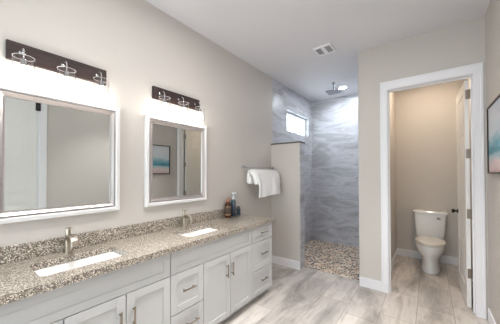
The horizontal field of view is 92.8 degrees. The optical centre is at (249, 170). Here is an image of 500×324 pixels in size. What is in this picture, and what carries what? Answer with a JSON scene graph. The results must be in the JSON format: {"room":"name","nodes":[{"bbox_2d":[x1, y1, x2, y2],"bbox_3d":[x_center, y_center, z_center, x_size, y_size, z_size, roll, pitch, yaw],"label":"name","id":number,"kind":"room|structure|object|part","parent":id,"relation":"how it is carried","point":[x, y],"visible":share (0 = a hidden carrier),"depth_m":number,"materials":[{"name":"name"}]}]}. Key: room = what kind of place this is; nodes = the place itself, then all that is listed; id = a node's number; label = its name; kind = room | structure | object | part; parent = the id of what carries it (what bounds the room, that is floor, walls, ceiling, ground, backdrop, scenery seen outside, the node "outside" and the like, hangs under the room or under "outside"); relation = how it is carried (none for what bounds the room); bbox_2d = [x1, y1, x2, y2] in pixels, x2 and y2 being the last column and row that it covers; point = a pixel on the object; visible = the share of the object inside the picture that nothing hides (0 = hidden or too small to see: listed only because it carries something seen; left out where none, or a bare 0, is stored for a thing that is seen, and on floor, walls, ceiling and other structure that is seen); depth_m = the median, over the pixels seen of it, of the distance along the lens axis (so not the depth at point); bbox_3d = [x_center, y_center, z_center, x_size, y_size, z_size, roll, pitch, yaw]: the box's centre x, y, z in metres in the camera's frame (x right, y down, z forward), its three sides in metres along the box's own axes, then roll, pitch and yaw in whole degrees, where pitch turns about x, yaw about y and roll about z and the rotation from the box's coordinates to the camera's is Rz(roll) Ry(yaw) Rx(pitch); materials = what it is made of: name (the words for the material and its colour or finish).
{"room":"bathroom","nodes":[
{"label":"bathroom","id":0,"kind":"room"},
{"bbox_2d":[0,0,312,246],"bbox_3d":[-0.805,0.020,2.474,0.150,3.140,7.023,-1,-1,37],"label":"wall","id":1,"kind":"structure","parent":0,"point":[140,47],"depth_m":2.20,"materials":[{"name":"grey paint"}]},
{"bbox_2d":[5,39,106,98],"bbox_3d":[-1.259,-0.660,1.626,0.156,0.274,0.560,-1,-1,37],"label":"vanity light","id":2,"kind":"object","parent":1,"relation":"attached to","point":[26,55],"visible":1,"depth_m":1.60,"materials":[{"name":"brown wood"}]},
{"bbox_3d":[-1.395,-0.692,1.460,0.103,0.119,0.032,-1,-1,37],"label":"lamp arm","id":3,"kind":"part","parent":2,"relation":"part of","materials":[{"name":"silver metal"}]},
{"bbox_3d":[-1.367,-0.589,1.437,0.060,0.092,0.059,-1,-1,37],"label":"bulb","id":4,"kind":"part","parent":2,"relation":"part of","materials":[{"name":"white glass"}]},
{"bbox_3d":[-1.267,-0.690,1.630,0.103,0.119,0.032,-1,-1,37],"label":"lamp arm","id":5,"kind":"part","parent":2,"relation":"part of","materials":[{"name":"silver metal"}]},
{"bbox_3d":[-1.239,-0.587,1.607,0.060,0.092,0.059,-1,-1,37],"label":"bulb","id":6,"kind":"part","parent":2,"relation":"part of","materials":[{"name":"white glass"}]},
{"bbox_3d":[-1.139,-0.688,1.800,0.103,0.119,0.032,-1,-1,37],"label":"lamp arm","id":7,"kind":"part","parent":2,"relation":"part of","materials":[{"name":"silver metal"}]},
{"bbox_3d":[-1.111,-0.585,1.777,0.060,0.092,0.059,-1,-1,37],"label":"bulb","id":8,"kind":"part","parent":2,"relation":"part of","materials":[{"name":"white glass"}]},
{"bbox_2d":[0,83,119,223],"bbox_3d":[-1.297,-0.099,1.667,0.035,0.836,0.732,-1,-1,37],"label":"wall mirror","id":9,"kind":"object","parent":1,"relation":"attached to","point":[60,155],"visible":1,"depth_m":1.62,"materials":[{"name":"white paint"}]},
{"bbox_2d":[0,206,236,264],"bbox_3d":[-0.877,0.515,2.227,0.020,0.102,2.348,-1,-1,37],"label":"backsplash","id":10,"kind":"structure","parent":1,"relation":"attached to","point":[21,251],"depth_m":1.82,"materials":[{"name":"stone"}]},
{"bbox_2d":[144,114,206,206],"bbox_3d":[-0.720,-0.090,2.432,0.035,0.836,0.732,-1,-1,37],"label":"wall mirror","id":11,"kind":"object","parent":1,"relation":"attached to","point":[175,151],"visible":1,"depth_m":2.38,"materials":[{"name":"white metal"}]},
{"bbox_2d":[153,124,200,197],"bbox_3d":[-0.730,-0.090,2.439,0.009,0.696,0.592,-1,-1,37],"label":"mirror glass","id":12,"kind":"object","parent":11,"relation":"attached to","point":[176,148],"depth_m":2.41,"materials":[{"name":"clear"}]},
{"bbox_2d":[152,86,204,120],"bbox_3d":[-0.682,-0.651,2.391,0.156,0.274,0.560,-1,-1,37],"label":"vanity light","id":13,"kind":"object","parent":1,"relation":"attached to","point":[164,95],"visible":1,"depth_m":2.37,"materials":[{"name":"brown wood"}]},
{"bbox_3d":[-0.790,-0.580,2.202,0.060,0.092,0.059,-1,-1,37],"label":"bulb","id":14,"kind":"part","parent":13,"relation":"part of","materials":[{"name":"white glass"}]},
{"bbox_3d":[-0.662,-0.578,2.372,0.060,0.092,0.059,-1,-1,37],"label":"bulb","id":15,"kind":"part","parent":13,"relation":"part of","materials":[{"name":"white glass"}]},
{"bbox_3d":[-0.534,-0.576,2.542,0.060,0.092,0.059,-1,-1,37],"label":"bulb","id":16,"kind":"part","parent":13,"relation":"part of","materials":[{"name":"white glass"}]},
{"bbox_2d":[241,165,273,176],"bbox_3d":[0.162,0.003,3.514,0.142,0.157,0.745,-1,-1,37],"label":"towel bar","id":17,"kind":"object","parent":1,"relation":"attached to","point":[242,166],"visible":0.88,"depth_m":3.34,"materials":[{"name":"silver metal"}]},
{"bbox_2d":[247,169,279,197],"bbox_3d":[0.222,0.173,3.437,0.244,0.384,0.579,-1,-1,37],"label":"hand towel","id":18,"kind":"object","parent":17,"relation":"hanging from","point":[268,180],"visible":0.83,"depth_m":3.34,"materials":[{"name":"white fabric"}]},
{"bbox_2d":[287,112,304,135],"bbox_3d":[0.889,-0.918,4.769,0.040,0.390,0.970,-1,-1,37],"label":"window","id":19,"kind":"structure","parent":1,"relation":"in","point":[288,113],"depth_m":4.77,"materials":[{"name":"white paint"}]},
{"bbox_2d":[145,0,489,101],"bbox_3d":[0.295,-1.621,1.756,2.800,0.120,7.170,-1,-1,37],"label":"ceiling","id":20,"kind":"structure","parent":0,"point":[278,38],"depth_m":2.57,"materials":[{"name":"white paint"}]},
{"bbox_2d":[313,43,335,55],"bbox_3d":[0.944,-1.534,3.019,0.220,0.022,0.220,-1,-1,37],"label":"ceiling vent","id":21,"kind":"object","parent":20,"relation":"in","point":[327,48],"visible":1,"depth_m":3.00,"materials":[{"name":"white paint"}]},
{"bbox_2d":[316,46,332,54],"bbox_3d":[0.944,-1.536,3.019,0.180,0.016,0.160,-1,-1,37],"label":"grille","id":22,"kind":"object","parent":21,"relation":"attached to","point":[324,50],"depth_m":3.02,"materials":[{"name":"grey"}]},
{"bbox_2d":[325,82,341,94],"bbox_3d":[1.458,-1.447,4.152,0.220,0.168,0.220,-1,-1,37],"label":"shower head","id":23,"kind":"object","parent":20,"relation":"hanging from","point":[334,91],"visible":1,"depth_m":4.14},
{"bbox_3d":[1.458,-1.386,4.152,0.220,0.041,0.220,-1,-1,37],"label":"head plate","id":24,"kind":"part","parent":23,"relation":"part of","materials":[{"name":"silver metal"}]},
{"bbox_2d":[312,93,358,246],"bbox_3d":[1.884,0.048,4.938,1.480,3.140,0.150,-1,-1,37],"label":"wall","id":25,"kind":"structure","parent":0,"point":[335,174],"depth_m":4.93,"materials":[{"name":"tile"}]},
{"bbox_2d":[221,240,488,323],"bbox_3d":[0.300,1.519,1.716,2.800,0.120,7.170,-1,-1,37],"label":"floor","id":26,"kind":"structure","parent":0,"point":[306,295],"depth_m":2.78,"materials":[{"name":"tile"}]},
{"bbox_2d":[0,254,169,323],"bbox_3d":[-1.071,1.029,1.513,0.555,0.860,0.963,-1,-1,37],"label":"vanity cabinet","id":27,"kind":"object","parent":26,"relation":"on","point":[139,293],"visible":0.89,"depth_m":1.42,"materials":[{"name":"grey paint"}]},
{"bbox_3d":[-1.075,0.922,1.116,0.018,0.299,0.316,-1,-1,37],"label":"drawer","id":28,"kind":"part","parent":27,"relation":"part of","materials":[{"name":"grey paint"}]},
{"bbox_3d":[-0.881,1.071,1.371,0.018,0.590,0.315,-1,-1,37],"label":"cabinet door","id":29,"kind":"part","parent":27,"relation":"part of","materials":[{"name":"grey paint"}]},
{"bbox_3d":[-0.739,0.928,1.521,0.033,0.125,0.012,-1,-1,37],"label":"pull handle","id":30,"kind":"part","parent":27,"relation":"part of","materials":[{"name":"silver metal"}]},
{"bbox_3d":[-0.688,1.074,1.627,0.018,0.590,0.315,-1,-1,37],"label":"cabinet door","id":31,"kind":"part","parent":27,"relation":"part of","materials":[{"name":"grey paint"}]},
{"bbox_2d":[170,228,251,323],"bbox_3d":[-0.478,1.038,2.300,0.555,0.860,1.006,-1,-1,37],"label":"vanity cabinet","id":32,"kind":"object","parent":26,"relation":"on","point":[211,281],"visible":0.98,"depth_m":2.09,"materials":[{"name":"grey paint"}]},
{"bbox_2d":[0,214,273,305],"bbox_3d":[-0.649,0.584,2.087,0.551,0.040,2.400,-1,-1,37],"label":"countertop","id":33,"kind":"structure","parent":32,"relation":"on","point":[18,279],"depth_m":1.59,"materials":[{"name":"stone"}]},
{"bbox_2d":[63,227,78,253],"bbox_3d":[-1.194,0.467,1.589,0.162,0.182,0.054,-1,-1,37],"label":"faucet","id":34,"kind":"object","parent":33,"relation":"on","point":[70,240],"visible":1,"depth_m":1.59,"materials":[{"name":"silver metal"}]},
{"bbox_3d":[-1.242,0.433,1.626,0.030,0.081,0.030,-1,-1,37],"label":"handle post","id":35,"kind":"part","parent":34,"relation":"part of","materials":[{"name":"silver metal"}]},
{"bbox_3d":[-1.194,0.487,1.588,0.160,0.127,0.046,-1,-1,37],"label":"spout","id":36,"kind":"part","parent":34,"relation":"part of","materials":[{"name":"silver metal"}]},
{"bbox_2d":[34,252,121,276],"bbox_3d":[-1.056,0.673,1.502,0.316,0.148,0.506,-1,-1,37],"label":"sink","id":37,"kind":"object","parent":33,"relation":"in","point":[55,269],"visible":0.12,"depth_m":1.58,"materials":[{"name":"white ceramic"}]},
{"bbox_2d":[181,210,194,227],"bbox_3d":[-0.617,0.476,2.356,0.162,0.182,0.054,-1,-1,37],"label":"faucet","id":38,"kind":"object","parent":33,"relation":"on","point":[184,217],"visible":1,"depth_m":2.36,"materials":[{"name":"silver metal"}]},
{"bbox_2d":[181,228,216,236],"bbox_3d":[-0.477,0.682,2.275,0.316,0.148,0.506,-1,-1,37],"label":"sink","id":39,"kind":"object","parent":33,"relation":"in","point":[206,230],"visible":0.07,"depth_m":2.44,"materials":[{"name":"white ceramic"}]},
{"bbox_2d":[225,198,230,217],"bbox_3d":[-0.272,0.454,2.944,0.085,0.240,0.082,-1,-1,37],"label":"soap bottle","id":40,"kind":"object","parent":33,"relation":"on","point":[227,204],"visible":1,"depth_m":2.91,"materials":[{"name":"brown plastic"}]},
{"bbox_2d":[231,192,236,215],"bbox_3d":[-0.204,0.426,3.031,0.080,0.298,0.060,-1,-1,37],"label":"soap bottle","id":41,"kind":"object","parent":33,"relation":"on","point":[233,202],"visible":1,"depth_m":3.02,"materials":[{"name":"blue plastic"}]},
{"bbox_2d":[237,206,240,214],"bbox_3d":[-0.148,0.519,3.104,0.048,0.114,0.048,-1,-1,37],"label":"lotion bottle","id":42,"kind":"object","parent":33,"relation":"on","point":[238,207],"visible":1,"depth_m":3.08,"materials":[{"name":"blue plastic"}]},
{"bbox_3d":[-0.494,1.229,1.882,0.018,0.285,0.316,-1,-1,37],"label":"drawer","id":43,"kind":"part","parent":32,"relation":"part of","materials":[{"name":"grey paint"}]},
{"bbox_3d":[-0.495,0.931,1.886,0.018,0.299,0.316,-1,-1,37],"label":"drawer","id":44,"kind":"part","parent":32,"relation":"part of","materials":[{"name":"grey paint"}]},
{"bbox_3d":[-0.296,1.080,2.148,0.018,0.590,0.333,-1,-1,37],"label":"cabinet door","id":45,"kind":"part","parent":32,"relation":"part of","materials":[{"name":"grey paint"}]},
{"bbox_3d":[-0.090,1.083,2.421,0.018,0.590,0.340,-1,-1,37],"label":"cabinet door","id":46,"kind":"part","parent":32,"relation":"part of","materials":[{"name":"grey paint"}]},
{"bbox_2d":[246,222,271,304],"bbox_3d":[-0.052,1.044,2.866,0.555,0.860,0.408,-1,-1,37],"label":"vanity cabinet","id":47,"kind":"object","parent":26,"relation":"on","point":[261,235],"visible":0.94,"depth_m":2.71,"materials":[{"name":"grey paint"}]},
{"bbox_3d":[0.138,1.243,2.721,0.018,0.276,0.403,-1,-1,37],"label":"drawer","id":48,"kind":"part","parent":47,"relation":"part of","materials":[{"name":"grey paint"}]},
{"bbox_3d":[0.137,0.947,2.725,0.018,0.304,0.403,-1,-1,37],"label":"drawer","id":49,"kind":"part","parent":47,"relation":"part of","materials":[{"name":"grey paint"}]},
{"bbox_3d":[0.137,0.704,2.728,0.018,0.170,0.403,-1,-1,37],"label":"drawer","id":50,"kind":"part","parent":47,"relation":"part of","materials":[{"name":"grey paint"}]},
{"bbox_2d":[413,209,447,273],"bbox_3d":[2.760,1.060,3.649,0.446,0.840,0.722,-1,-1,37],"label":"toilet","id":51,"kind":"object","parent":26,"relation":"on","point":[430,225],"visible":1,"depth_m":3.67,"materials":[{"name":"white ceramic"}]},
{"bbox_3d":[2.911,0.892,3.852,0.414,0.410,0.200,-1,-1,37],"label":"tank","id":52,"kind":"part","parent":51,"relation":"part of","materials":[{"name":"white ceramic"}]},
{"bbox_3d":[2.908,0.664,3.851,0.446,0.044,0.228,-1,-1,37],"label":"tank lid","id":53,"kind":"part","parent":51,"relation":"part of","materials":[{"name":"white ceramic"}]},
{"bbox_3d":[2.693,1.074,3.560,0.372,0.022,0.496,-1,-1,37],"label":"seat","id":54,"kind":"part","parent":51,"relation":"part of","materials":[{"name":"white plastic"}]},
{"bbox_3d":[2.697,1.051,3.565,0.374,0.036,0.511,-1,-1,37],"label":"seat lid","id":55,"kind":"part","parent":51,"relation":"part of","materials":[{"name":"white plastic"}]},
{"bbox_3d":[2.717,1.282,3.588,0.376,0.394,0.575,-1,-1,37],"label":"bowl","id":56,"kind":"part","parent":51,"relation":"part of","materials":[{"name":"white ceramic"}]},
{"bbox_2d":[358,117,359,283],"bbox_3d":[1.923,-0.027,3.771,0.012,3.020,1.668,-1,-1,37],"label":"wall","id":57,"kind":"structure","parent":0,"point":[358,117],"depth_m":3.11,"materials":[{"name":"stone"}]},
{"bbox_2d":[271,16,488,318],"bbox_3d":[1.388,-0.034,3.170,2.516,3.020,0.154,-1,-1,37],"label":"wall","id":58,"kind":"structure","parent":0,"point":[462,43],"depth_m":2.97,"materials":[{"name":"grey paint"}]},
{"bbox_2d":[271,141,304,144],"bbox_3d":[0.599,-0.432,3.785,0.522,0.024,0.176,-1,-1,37],"label":"trim","id":59,"kind":"structure","parent":58,"relation":"on","point":[294,141],"depth_m":3.68,"materials":[{"name":"grey stone"}]},
{"bbox_2d":[299,143,304,269],"bbox_3d":[0.596,0.532,3.778,0.508,1.905,0.148,-1,-1,37],"label":"tile","id":60,"kind":"structure","parent":58,"relation":"attached to","point":[301,145],"depth_m":3.61,"materials":[{"name":"stone"}]},
{"bbox_2d":[360,276,381,291],"bbox_3d":[1.506,1.412,2.976,0.251,0.122,0.014,-1,-1,37],"label":"baseboard","id":61,"kind":"structure","parent":58,"relation":"attached to","point":[364,282],"depth_m":2.97,"materials":[{"name":"white paint"}]},
{"bbox_2d":[380,62,486,318],"bbox_3d":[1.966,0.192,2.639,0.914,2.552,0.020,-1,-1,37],"label":"trim","id":62,"kind":"structure","parent":58,"relation":"attached to","point":[476,69],"depth_m":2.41,"materials":[{"name":"white paint"}]},
{"bbox_2d":[451,80,472,307],"bbox_3d":[2.540,0.245,2.837,0.167,2.426,0.750,-1,-1,36],"label":"door","id":63,"kind":"structure","parent":58,"relation":"in","point":[465,273],"depth_m":2.65,"materials":[{"name":"white paint"}]},
{"bbox_2d":[389,92,396,259],"bbox_3d":[2.101,-0.027,3.785,0.255,3.020,1.727,-1,-1,37],"label":"wall","id":64,"kind":"structure","parent":0,"point":[392,94],"depth_m":3.89,"materials":[{"name":"grey paint"}]},
{"bbox_2d":[391,248,397,270],"bbox_3d":[2.150,1.419,3.605,0.014,0.122,1.527,-1,-1,37],"label":"baseboard","id":65,"kind":"structure","parent":64,"relation":"attached to","point":[393,260],"depth_m":3.81,"materials":[{"name":"white paint"}]},
{"bbox_2d":[395,79,464,257],"bbox_3d":[3.087,-0.026,3.997,1.065,3.020,0.200,-1,-1,37],"label":"wall","id":66,"kind":"structure","parent":0,"point":[426,129],"depth_m":3.98,"materials":[{"name":"grey paint"}]},
{"bbox_2d":[398,248,457,264],"bbox_3d":[2.972,1.422,3.934,0.903,0.122,0.014,-1,-1,37],"label":"baseboard","id":67,"kind":"structure","parent":66,"relation":"attached to","point":[402,252],"depth_m":4.01,"materials":[{"name":"white paint"}]},
{"bbox_2d":[465,0,499,323],"bbox_3d":[1.302,-0.064,0.854,0.134,3.020,6.970,-1,-1,37],"label":"wall","id":68,"kind":"structure","parent":0,"point":[492,16],"depth_m":2.14,"materials":[{"name":"grey paint"}]},
{"bbox_2d":[488,308,495,323],"bbox_3d":[1.655,1.392,1.424,0.014,0.122,2.271,-1,-1,37],"label":"baseboard","id":69,"kind":"structure","parent":68,"relation":"attached to","point":[491,319],"depth_m":2.23,"materials":[{"name":"white paint"}]},
{"bbox_2d":[486,94,499,173],"bbox_3d":[1.959,-0.282,1.864,0.027,0.610,0.870,-1,-1,37],"label":"framed picture","id":70,"kind":"object","parent":68,"relation":"attached to","point":[493,110],"visible":1,"depth_m":2.03,"materials":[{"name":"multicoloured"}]}
]}

